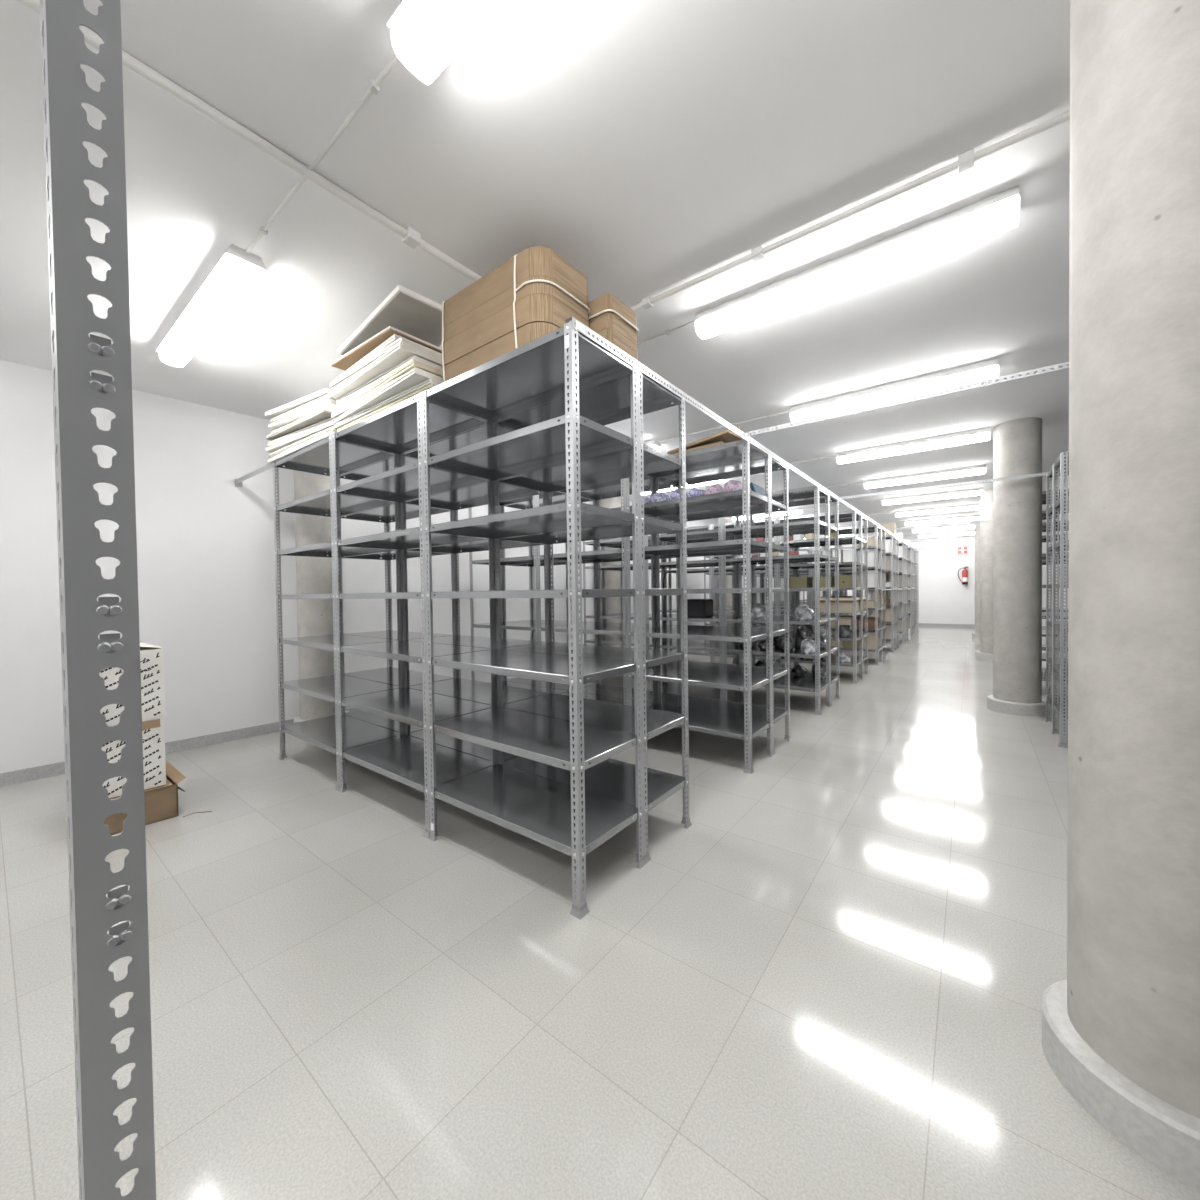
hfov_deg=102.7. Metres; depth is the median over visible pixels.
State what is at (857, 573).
box
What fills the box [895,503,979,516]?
ceiling lamp
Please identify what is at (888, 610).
box
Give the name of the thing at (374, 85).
conduit
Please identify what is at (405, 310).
board
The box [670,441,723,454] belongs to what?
cardboard piece
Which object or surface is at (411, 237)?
conduit
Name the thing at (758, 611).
plastic bundle
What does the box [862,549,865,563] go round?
box
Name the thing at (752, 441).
tie
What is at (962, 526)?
ceiling lamp
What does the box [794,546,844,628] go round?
shelving unit
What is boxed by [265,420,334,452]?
carton
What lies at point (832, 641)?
box
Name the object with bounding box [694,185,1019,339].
ceiling lamp
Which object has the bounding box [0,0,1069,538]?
ceiling
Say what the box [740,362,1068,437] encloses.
tie
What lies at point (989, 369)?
ceiling lamp
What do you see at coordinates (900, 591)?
box
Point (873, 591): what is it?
box
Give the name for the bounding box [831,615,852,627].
box
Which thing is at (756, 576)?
shelving unit
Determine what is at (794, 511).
ceiling lamp
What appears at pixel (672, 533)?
shelving unit
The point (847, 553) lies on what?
box
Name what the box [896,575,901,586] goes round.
box
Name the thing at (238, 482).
tie
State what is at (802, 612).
plastic bundle
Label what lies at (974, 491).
ceiling lamp
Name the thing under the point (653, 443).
ceiling lamp
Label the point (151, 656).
carton
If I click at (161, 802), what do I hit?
carton
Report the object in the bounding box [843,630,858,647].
box
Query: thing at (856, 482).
conduit
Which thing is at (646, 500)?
plastic bag
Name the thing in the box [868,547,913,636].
shelving unit
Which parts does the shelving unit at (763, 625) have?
shelf, shelf, shelf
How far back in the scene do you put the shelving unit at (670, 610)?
8.54 m
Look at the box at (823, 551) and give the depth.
7.13 m
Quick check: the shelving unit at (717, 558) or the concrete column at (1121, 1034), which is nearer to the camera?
the concrete column at (1121, 1034)
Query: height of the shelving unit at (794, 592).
2.475 m
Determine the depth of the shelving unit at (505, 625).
5.52 m
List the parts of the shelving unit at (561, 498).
shelf, shelf, shelf, shelf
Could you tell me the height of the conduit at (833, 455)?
0.024 m
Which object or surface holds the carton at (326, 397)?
on the carton at (328, 403)
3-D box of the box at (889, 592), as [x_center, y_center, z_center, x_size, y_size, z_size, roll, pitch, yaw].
[6.524,-0.059,10.732,0.115,0.280,0.370,0,1,38]
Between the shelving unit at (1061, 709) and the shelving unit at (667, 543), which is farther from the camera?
the shelving unit at (667, 543)
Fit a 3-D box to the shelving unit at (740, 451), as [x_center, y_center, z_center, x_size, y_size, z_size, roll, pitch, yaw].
[0.818,0.044,4.062,1.104,2.475,0.504,0,1,38]
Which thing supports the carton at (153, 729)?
on the carton at (161, 802)
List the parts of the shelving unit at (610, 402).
shelf, shelf, shelf, shelf, shelf, shelf, shelf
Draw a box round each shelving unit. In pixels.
[272,434,402,790]
[332,392,495,838]
[337,454,455,732]
[401,422,548,761]
[422,321,644,919]
[468,491,568,693]
[494,366,691,863]
[502,495,597,689]
[536,475,655,707]
[570,477,680,703]
[583,534,664,689]
[604,537,675,646]
[625,439,772,773]
[645,516,737,700]
[656,453,791,754]
[658,525,718,662]
[665,515,751,690]
[670,533,733,662]
[704,537,761,626]
[711,518,786,664]
[714,558,768,627]
[722,485,830,714]
[724,545,795,667]
[739,492,839,705]
[741,550,791,630]
[755,533,816,639]
[755,576,783,603]
[763,535,823,629]
[772,548,808,628]
[777,510,862,683]
[779,578,806,609]
[789,516,868,678]
[790,545,840,630]
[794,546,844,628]
[809,546,856,631]
[811,524,881,665]
[820,529,885,661]
[836,535,896,652]
[845,538,898,648]
[857,542,906,642]
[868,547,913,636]
[872,550,915,633]
[878,551,918,631]
[896,545,908,640]
[1042,488,1068,682]
[1042,498,1068,672]
[1042,510,1067,660]
[1042,515,1067,656]
[1044,464,1068,731]
[1051,451,1068,747]
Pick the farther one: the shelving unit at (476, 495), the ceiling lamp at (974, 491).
the ceiling lamp at (974, 491)
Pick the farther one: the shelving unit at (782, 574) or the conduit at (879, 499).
the shelving unit at (782, 574)
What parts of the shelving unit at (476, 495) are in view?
shelf, shelf, shelf, shelf, shelf, shelf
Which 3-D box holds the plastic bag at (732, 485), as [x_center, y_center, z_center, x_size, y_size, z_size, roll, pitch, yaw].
[1.072,-0.888,3.812,0.164,0.125,0.265,0,1,38]
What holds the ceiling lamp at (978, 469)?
attached to the ceiling
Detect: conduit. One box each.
[17,0,481,281]
[246,54,398,252]
[630,110,1069,311]
[637,321,694,345]
[658,410,789,441]
[789,455,836,463]
[802,499,881,508]
[825,482,863,487]
[843,521,903,526]
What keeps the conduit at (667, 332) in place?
attached to the ceiling
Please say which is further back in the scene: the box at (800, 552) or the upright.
the box at (800, 552)
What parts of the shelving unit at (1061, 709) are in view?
shelf, shelf, shelf, shelf, shelf, shelf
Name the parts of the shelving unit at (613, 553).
shelf, shelf, shelf, shelf, shelf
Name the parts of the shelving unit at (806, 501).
shelf, shelf, shelf, shelf, shelf, shelf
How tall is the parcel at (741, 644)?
0.197 m
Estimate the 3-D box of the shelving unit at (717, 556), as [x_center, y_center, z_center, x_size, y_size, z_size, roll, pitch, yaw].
[2.837,-0.089,10.274,1.104,2.475,0.504,0,1,38]
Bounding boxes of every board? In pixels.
[338,285,441,354]
[820,598,859,599]
[820,600,859,601]
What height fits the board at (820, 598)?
0.028 m
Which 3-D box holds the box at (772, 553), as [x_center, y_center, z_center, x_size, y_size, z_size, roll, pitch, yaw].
[2.042,-0.530,5.581,0.080,0.055,0.140,0,1,31]
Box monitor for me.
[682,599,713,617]
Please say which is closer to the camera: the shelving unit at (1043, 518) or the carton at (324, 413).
the carton at (324, 413)
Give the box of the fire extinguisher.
[958,567,967,584]
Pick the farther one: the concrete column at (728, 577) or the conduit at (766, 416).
the concrete column at (728, 577)
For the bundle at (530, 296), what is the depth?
2.27 m
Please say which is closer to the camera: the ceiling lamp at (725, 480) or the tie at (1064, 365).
the tie at (1064, 365)
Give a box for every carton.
[99,643,164,724]
[101,716,165,797]
[104,762,185,834]
[265,388,330,417]
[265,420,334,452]
[266,407,334,440]
[267,430,336,462]
[268,399,336,428]
[268,418,334,445]
[269,425,337,457]
[270,394,336,422]
[271,405,335,432]
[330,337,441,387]
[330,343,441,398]
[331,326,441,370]
[331,343,429,391]
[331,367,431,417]
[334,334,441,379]
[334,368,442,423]
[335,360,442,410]
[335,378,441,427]
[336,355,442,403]
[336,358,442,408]
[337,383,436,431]
[879,523,895,535]
[894,533,902,542]
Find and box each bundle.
[441,246,589,382]
[587,293,638,363]
[751,603,768,618]
[793,605,813,619]
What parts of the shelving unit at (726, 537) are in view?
shelf, shelf, shelf, shelf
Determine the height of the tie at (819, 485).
0.042 m
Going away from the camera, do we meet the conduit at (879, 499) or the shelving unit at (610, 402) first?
the shelving unit at (610, 402)
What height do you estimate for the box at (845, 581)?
0.182 m
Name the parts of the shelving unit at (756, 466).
shelf, shelf, shelf, shelf, shelf, shelf, shelf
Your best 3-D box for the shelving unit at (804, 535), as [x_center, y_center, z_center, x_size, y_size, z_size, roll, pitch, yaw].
[4.018,-0.101,9.999,1.093,2.475,0.504,0,1,38]
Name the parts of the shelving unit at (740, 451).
shelf, shelf, shelf, shelf, shelf, shelf, shelf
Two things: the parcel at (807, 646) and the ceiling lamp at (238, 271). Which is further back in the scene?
the parcel at (807, 646)
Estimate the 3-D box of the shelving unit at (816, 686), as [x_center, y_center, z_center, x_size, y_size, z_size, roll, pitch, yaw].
[2.075,0.000,5.686,1.104,2.475,0.504,0,1,38]
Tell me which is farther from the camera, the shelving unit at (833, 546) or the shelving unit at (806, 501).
the shelving unit at (833, 546)
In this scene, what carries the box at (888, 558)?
on the shelving unit at (893, 605)
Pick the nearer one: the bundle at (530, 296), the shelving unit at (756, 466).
the bundle at (530, 296)
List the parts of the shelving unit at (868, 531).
shelf, shelf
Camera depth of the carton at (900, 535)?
11.82 m
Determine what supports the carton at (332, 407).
on the carton at (324, 413)
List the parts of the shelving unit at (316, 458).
shelf, shelf, shelf, shelf, shelf, shelf, shelf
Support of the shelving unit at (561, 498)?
on the floor
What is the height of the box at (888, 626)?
0.300 m
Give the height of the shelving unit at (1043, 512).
2.475 m
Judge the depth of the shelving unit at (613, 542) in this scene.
7.10 m
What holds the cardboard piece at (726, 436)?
on the cardboard piece at (719, 442)
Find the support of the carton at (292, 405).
on the carton at (326, 397)
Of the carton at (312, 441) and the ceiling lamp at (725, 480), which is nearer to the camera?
the carton at (312, 441)
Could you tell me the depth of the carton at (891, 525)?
10.56 m
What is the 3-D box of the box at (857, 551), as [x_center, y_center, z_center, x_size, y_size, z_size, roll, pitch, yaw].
[3.985,-0.662,7.472,0.134,0.202,0.364,0,1,38]
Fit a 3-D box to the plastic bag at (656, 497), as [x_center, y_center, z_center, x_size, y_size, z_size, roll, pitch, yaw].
[0.539,-0.881,4.226,0.158,0.112,0.274,0,1,38]
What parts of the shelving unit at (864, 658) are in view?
shelf, shelf, shelf, shelf, shelf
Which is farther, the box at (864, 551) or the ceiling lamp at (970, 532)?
the ceiling lamp at (970, 532)
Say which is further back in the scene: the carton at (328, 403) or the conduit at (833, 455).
the conduit at (833, 455)
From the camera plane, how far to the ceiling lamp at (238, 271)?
2.71 m
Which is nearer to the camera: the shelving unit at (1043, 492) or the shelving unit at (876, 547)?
the shelving unit at (1043, 492)
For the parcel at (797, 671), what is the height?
0.139 m
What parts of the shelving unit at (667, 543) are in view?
shelf, shelf, shelf, shelf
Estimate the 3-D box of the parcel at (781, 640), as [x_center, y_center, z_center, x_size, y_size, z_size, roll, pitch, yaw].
[2.186,0.483,5.622,0.185,0.222,0.308,0,1,38]
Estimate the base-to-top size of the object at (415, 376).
0.030 m
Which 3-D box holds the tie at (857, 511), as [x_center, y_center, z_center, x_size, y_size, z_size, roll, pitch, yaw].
[4.217,-1.297,7.600,0.042,0.042,2.000,0,1,38]
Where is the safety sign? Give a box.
[958,547,966,555]
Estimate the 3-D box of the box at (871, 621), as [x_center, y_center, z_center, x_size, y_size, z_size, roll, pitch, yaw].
[4.835,0.423,8.753,0.364,0.162,0.384,0,1,38]
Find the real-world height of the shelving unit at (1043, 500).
2.475 m
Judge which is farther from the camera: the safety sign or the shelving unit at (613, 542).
the safety sign
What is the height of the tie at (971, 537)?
0.030 m
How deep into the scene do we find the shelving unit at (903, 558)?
11.78 m
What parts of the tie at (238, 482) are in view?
wall plate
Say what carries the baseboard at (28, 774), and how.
attached to the wall at (206, 544)
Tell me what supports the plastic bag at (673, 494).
on the shelving unit at (740, 451)
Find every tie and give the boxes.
[235,462,274,486]
[565,317,747,440]
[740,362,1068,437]
[745,436,817,486]
[818,483,855,510]
[839,472,1047,499]
[856,509,877,525]
[878,524,892,534]
[887,520,992,529]
[905,537,979,542]
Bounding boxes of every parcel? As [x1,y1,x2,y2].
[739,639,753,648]
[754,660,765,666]
[758,639,774,649]
[772,659,786,668]
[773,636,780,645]
[778,632,794,651]
[791,665,806,676]
[792,628,805,646]
[800,625,813,635]
[800,639,816,652]
[812,634,825,647]
[812,660,825,678]
[819,626,832,636]
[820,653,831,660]
[836,625,850,637]
[837,651,851,661]
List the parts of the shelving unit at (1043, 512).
shelf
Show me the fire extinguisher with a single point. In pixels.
(964, 581)
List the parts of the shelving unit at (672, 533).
shelf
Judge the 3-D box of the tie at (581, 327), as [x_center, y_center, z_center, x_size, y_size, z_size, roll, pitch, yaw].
[0.469,-1.163,2.755,0.043,0.042,1.955,0,1,38]
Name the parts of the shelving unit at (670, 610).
shelf, shelf, shelf, shelf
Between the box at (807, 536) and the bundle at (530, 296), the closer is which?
the bundle at (530, 296)
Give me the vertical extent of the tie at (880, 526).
0.042 m
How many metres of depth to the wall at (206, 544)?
4.35 m
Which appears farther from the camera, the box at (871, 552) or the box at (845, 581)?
the box at (871, 552)
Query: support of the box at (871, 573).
on the shelving unit at (876, 547)
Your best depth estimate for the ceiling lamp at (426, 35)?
1.41 m
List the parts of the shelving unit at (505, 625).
shelf, shelf, shelf, shelf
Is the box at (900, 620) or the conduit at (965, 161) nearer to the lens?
the conduit at (965, 161)
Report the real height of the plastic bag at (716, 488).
0.113 m
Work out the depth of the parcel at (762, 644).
5.68 m
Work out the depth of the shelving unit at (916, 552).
14.66 m
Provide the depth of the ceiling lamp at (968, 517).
12.13 m
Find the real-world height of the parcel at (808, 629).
0.226 m
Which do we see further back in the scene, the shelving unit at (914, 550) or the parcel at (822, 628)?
the shelving unit at (914, 550)
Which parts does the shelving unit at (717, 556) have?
shelf, shelf, shelf, shelf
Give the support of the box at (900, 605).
on the shelving unit at (903, 558)
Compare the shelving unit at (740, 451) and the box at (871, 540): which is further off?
the box at (871, 540)
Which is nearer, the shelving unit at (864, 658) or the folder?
the folder
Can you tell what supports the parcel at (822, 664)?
on the shelving unit at (806, 501)
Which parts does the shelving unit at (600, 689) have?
shelf, shelf, shelf, shelf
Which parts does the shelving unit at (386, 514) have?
shelf, shelf, shelf, shelf, shelf, shelf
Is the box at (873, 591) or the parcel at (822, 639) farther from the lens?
the box at (873, 591)
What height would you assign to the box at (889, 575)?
0.290 m
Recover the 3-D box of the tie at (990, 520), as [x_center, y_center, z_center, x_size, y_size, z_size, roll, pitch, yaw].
[6.237,-1.352,8.638,1.950,0.030,0.032,0,1,38]
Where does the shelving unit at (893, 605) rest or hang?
on the floor
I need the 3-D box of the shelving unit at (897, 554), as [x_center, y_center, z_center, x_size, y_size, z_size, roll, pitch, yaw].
[6.185,-0.147,10.998,1.104,2.475,0.504,0,1,38]
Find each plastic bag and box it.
[641,497,650,503]
[650,493,667,502]
[668,489,681,499]
[686,488,704,497]
[703,484,723,494]
[724,480,745,491]
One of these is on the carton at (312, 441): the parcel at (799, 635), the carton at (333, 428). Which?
the carton at (333, 428)
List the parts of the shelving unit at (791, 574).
shelf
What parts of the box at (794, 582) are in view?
lid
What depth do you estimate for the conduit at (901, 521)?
13.06 m
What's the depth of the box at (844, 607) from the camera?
7.01 m
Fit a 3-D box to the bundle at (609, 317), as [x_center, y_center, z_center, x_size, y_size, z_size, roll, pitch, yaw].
[-0.057,-1.333,2.587,0.490,0.354,0.275,0,1,38]
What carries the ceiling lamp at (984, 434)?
attached to the ceiling
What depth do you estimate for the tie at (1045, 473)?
5.28 m
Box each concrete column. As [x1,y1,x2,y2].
[293,470,348,722]
[600,496,624,646]
[719,519,733,626]
[972,520,979,638]
[976,490,992,660]
[987,417,1048,715]
[1042,0,1199,1190]
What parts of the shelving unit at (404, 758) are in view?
shelf, shelf, shelf, shelf, shelf, shelf, shelf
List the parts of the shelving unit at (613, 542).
shelf, shelf, shelf, shelf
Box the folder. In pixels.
[750,482,766,496]
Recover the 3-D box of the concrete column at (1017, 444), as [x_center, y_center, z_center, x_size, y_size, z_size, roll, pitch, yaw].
[4.549,-0.349,5.235,0.510,3.120,0.510,0,1,38]
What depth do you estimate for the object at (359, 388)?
2.95 m
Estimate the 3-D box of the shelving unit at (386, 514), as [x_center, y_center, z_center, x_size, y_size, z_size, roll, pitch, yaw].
[-1.815,0.077,4.261,1.104,2.475,0.504,0,1,38]
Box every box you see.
[771,552,779,555]
[786,577,812,587]
[789,551,798,554]
[793,534,803,539]
[799,551,807,554]
[805,534,813,539]
[813,577,834,587]
[820,602,858,612]
[822,550,832,562]
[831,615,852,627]
[831,630,842,647]
[832,549,842,562]
[834,575,856,587]
[843,549,853,561]
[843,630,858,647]
[852,618,876,628]
[856,537,875,546]
[856,550,862,562]
[856,572,865,586]
[860,631,876,648]
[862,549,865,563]
[864,601,876,607]
[868,549,875,566]
[868,570,874,586]
[871,590,878,599]
[885,539,891,552]
[885,556,891,569]
[886,607,890,621]
[886,624,890,638]
[888,574,894,586]
[888,591,893,602]
[896,546,901,556]
[896,560,901,571]
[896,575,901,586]
[896,590,901,601]
[896,604,901,616]
[896,619,901,631]
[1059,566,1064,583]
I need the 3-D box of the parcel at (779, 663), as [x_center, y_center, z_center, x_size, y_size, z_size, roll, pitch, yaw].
[2.303,0.848,6.177,0.173,0.202,0.313,0,1,38]
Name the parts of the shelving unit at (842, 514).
shelf, shelf, shelf, shelf, shelf, shelf, shelf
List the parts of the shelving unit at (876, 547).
shelf, shelf, shelf, shelf, shelf, shelf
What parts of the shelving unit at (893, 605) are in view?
shelf, shelf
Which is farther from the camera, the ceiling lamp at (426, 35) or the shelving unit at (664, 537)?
the shelving unit at (664, 537)
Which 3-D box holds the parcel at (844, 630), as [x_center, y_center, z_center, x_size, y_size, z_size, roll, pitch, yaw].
[3.638,0.455,7.151,0.210,0.186,0.308,0,1,38]
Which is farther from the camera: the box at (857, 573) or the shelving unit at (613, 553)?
the box at (857, 573)
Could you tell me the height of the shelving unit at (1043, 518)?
2.475 m
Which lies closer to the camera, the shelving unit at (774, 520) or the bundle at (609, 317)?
the bundle at (609, 317)
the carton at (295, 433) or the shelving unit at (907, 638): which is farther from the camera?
the shelving unit at (907, 638)
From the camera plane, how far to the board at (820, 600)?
6.99 m
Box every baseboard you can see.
[0,677,518,786]
[915,623,1049,628]
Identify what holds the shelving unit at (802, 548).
on the floor
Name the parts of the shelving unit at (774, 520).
shelf, shelf, shelf, shelf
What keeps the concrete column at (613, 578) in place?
on the floor
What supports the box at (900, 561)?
on the shelving unit at (903, 558)
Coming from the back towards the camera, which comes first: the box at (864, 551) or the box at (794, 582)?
the box at (864, 551)
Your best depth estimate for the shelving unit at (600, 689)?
5.23 m
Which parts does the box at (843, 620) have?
lid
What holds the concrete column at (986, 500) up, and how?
on the floor
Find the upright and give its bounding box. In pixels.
[40,0,155,1199]
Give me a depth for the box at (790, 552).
5.41 m
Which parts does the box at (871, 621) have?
lid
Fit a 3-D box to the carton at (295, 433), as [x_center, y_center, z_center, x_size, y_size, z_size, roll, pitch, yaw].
[-2.184,-1.287,3.838,1.170,0.070,0.420,0,1,36]
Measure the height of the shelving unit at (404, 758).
2.475 m
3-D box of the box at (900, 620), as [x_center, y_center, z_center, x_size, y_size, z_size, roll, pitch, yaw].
[7.493,0.634,11.985,0.115,0.290,0.370,0,1,38]
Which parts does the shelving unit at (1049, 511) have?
shelf, shelf, shelf, shelf, shelf, shelf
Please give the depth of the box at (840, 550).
7.04 m
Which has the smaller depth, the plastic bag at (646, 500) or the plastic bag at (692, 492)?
the plastic bag at (692, 492)
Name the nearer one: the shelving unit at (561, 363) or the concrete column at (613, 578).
the shelving unit at (561, 363)
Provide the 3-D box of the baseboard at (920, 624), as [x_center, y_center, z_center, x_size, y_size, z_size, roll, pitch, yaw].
[12.459,0.869,16.176,9.290,0.095,0.012,0,1,38]
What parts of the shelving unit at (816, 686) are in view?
shelf, shelf, shelf, shelf, shelf, shelf, shelf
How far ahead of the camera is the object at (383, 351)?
2.92 m
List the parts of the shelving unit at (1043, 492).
shelf, shelf, shelf, shelf, shelf, shelf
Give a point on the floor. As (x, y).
(830, 983)
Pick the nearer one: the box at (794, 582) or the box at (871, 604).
the box at (794, 582)
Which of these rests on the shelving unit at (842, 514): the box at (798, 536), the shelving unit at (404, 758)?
the box at (798, 536)
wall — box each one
[0,360,820,772]
[821,531,1068,625]
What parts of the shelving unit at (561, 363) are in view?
shelf, shelf, shelf, shelf, shelf, shelf, shelf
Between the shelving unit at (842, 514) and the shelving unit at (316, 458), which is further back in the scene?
the shelving unit at (842, 514)
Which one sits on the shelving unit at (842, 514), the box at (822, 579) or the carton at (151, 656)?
the box at (822, 579)
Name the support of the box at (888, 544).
on the shelving unit at (893, 605)
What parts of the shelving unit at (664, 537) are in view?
shelf, shelf, shelf, shelf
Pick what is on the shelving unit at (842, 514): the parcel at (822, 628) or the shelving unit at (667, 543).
the parcel at (822, 628)
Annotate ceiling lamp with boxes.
[156,244,266,367]
[387,0,503,84]
[641,479,728,494]
[644,440,660,450]
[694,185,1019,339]
[732,508,802,520]
[790,359,998,421]
[836,427,990,463]
[864,464,985,488]
[882,487,982,504]
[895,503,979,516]
[905,514,979,525]
[912,523,974,532]
[918,530,974,537]
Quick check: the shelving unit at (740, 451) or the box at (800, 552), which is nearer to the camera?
the shelving unit at (740, 451)
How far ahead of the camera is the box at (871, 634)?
8.54 m
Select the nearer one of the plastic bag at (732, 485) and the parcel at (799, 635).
the plastic bag at (732, 485)
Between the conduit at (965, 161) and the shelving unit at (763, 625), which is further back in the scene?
the shelving unit at (763, 625)
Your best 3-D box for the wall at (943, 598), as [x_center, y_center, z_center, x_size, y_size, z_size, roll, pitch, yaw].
[11.985,-0.645,16.635,11.000,3.120,0.200,0,1,38]
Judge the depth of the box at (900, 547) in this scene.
11.80 m
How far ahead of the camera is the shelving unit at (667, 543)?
7.66 m
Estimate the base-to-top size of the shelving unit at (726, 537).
2.475 m
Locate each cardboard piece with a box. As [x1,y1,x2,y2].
[667,430,742,453]
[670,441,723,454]
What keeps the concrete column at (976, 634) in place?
on the floor
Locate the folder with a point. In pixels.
(753, 487)
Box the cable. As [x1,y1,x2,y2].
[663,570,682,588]
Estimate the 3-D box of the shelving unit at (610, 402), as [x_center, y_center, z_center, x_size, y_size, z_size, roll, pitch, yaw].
[-0.071,0.076,2.912,1.104,2.475,0.504,0,1,38]
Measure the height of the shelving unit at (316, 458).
2.475 m
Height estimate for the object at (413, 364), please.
0.030 m
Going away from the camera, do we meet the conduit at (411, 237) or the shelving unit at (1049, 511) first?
the conduit at (411, 237)
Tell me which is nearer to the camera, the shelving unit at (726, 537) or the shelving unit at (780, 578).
the shelving unit at (726, 537)
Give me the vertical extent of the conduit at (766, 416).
0.024 m
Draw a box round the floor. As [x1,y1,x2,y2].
[0,626,1199,1199]
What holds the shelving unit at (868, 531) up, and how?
on the floor
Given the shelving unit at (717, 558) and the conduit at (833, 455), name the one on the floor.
the shelving unit at (717, 558)

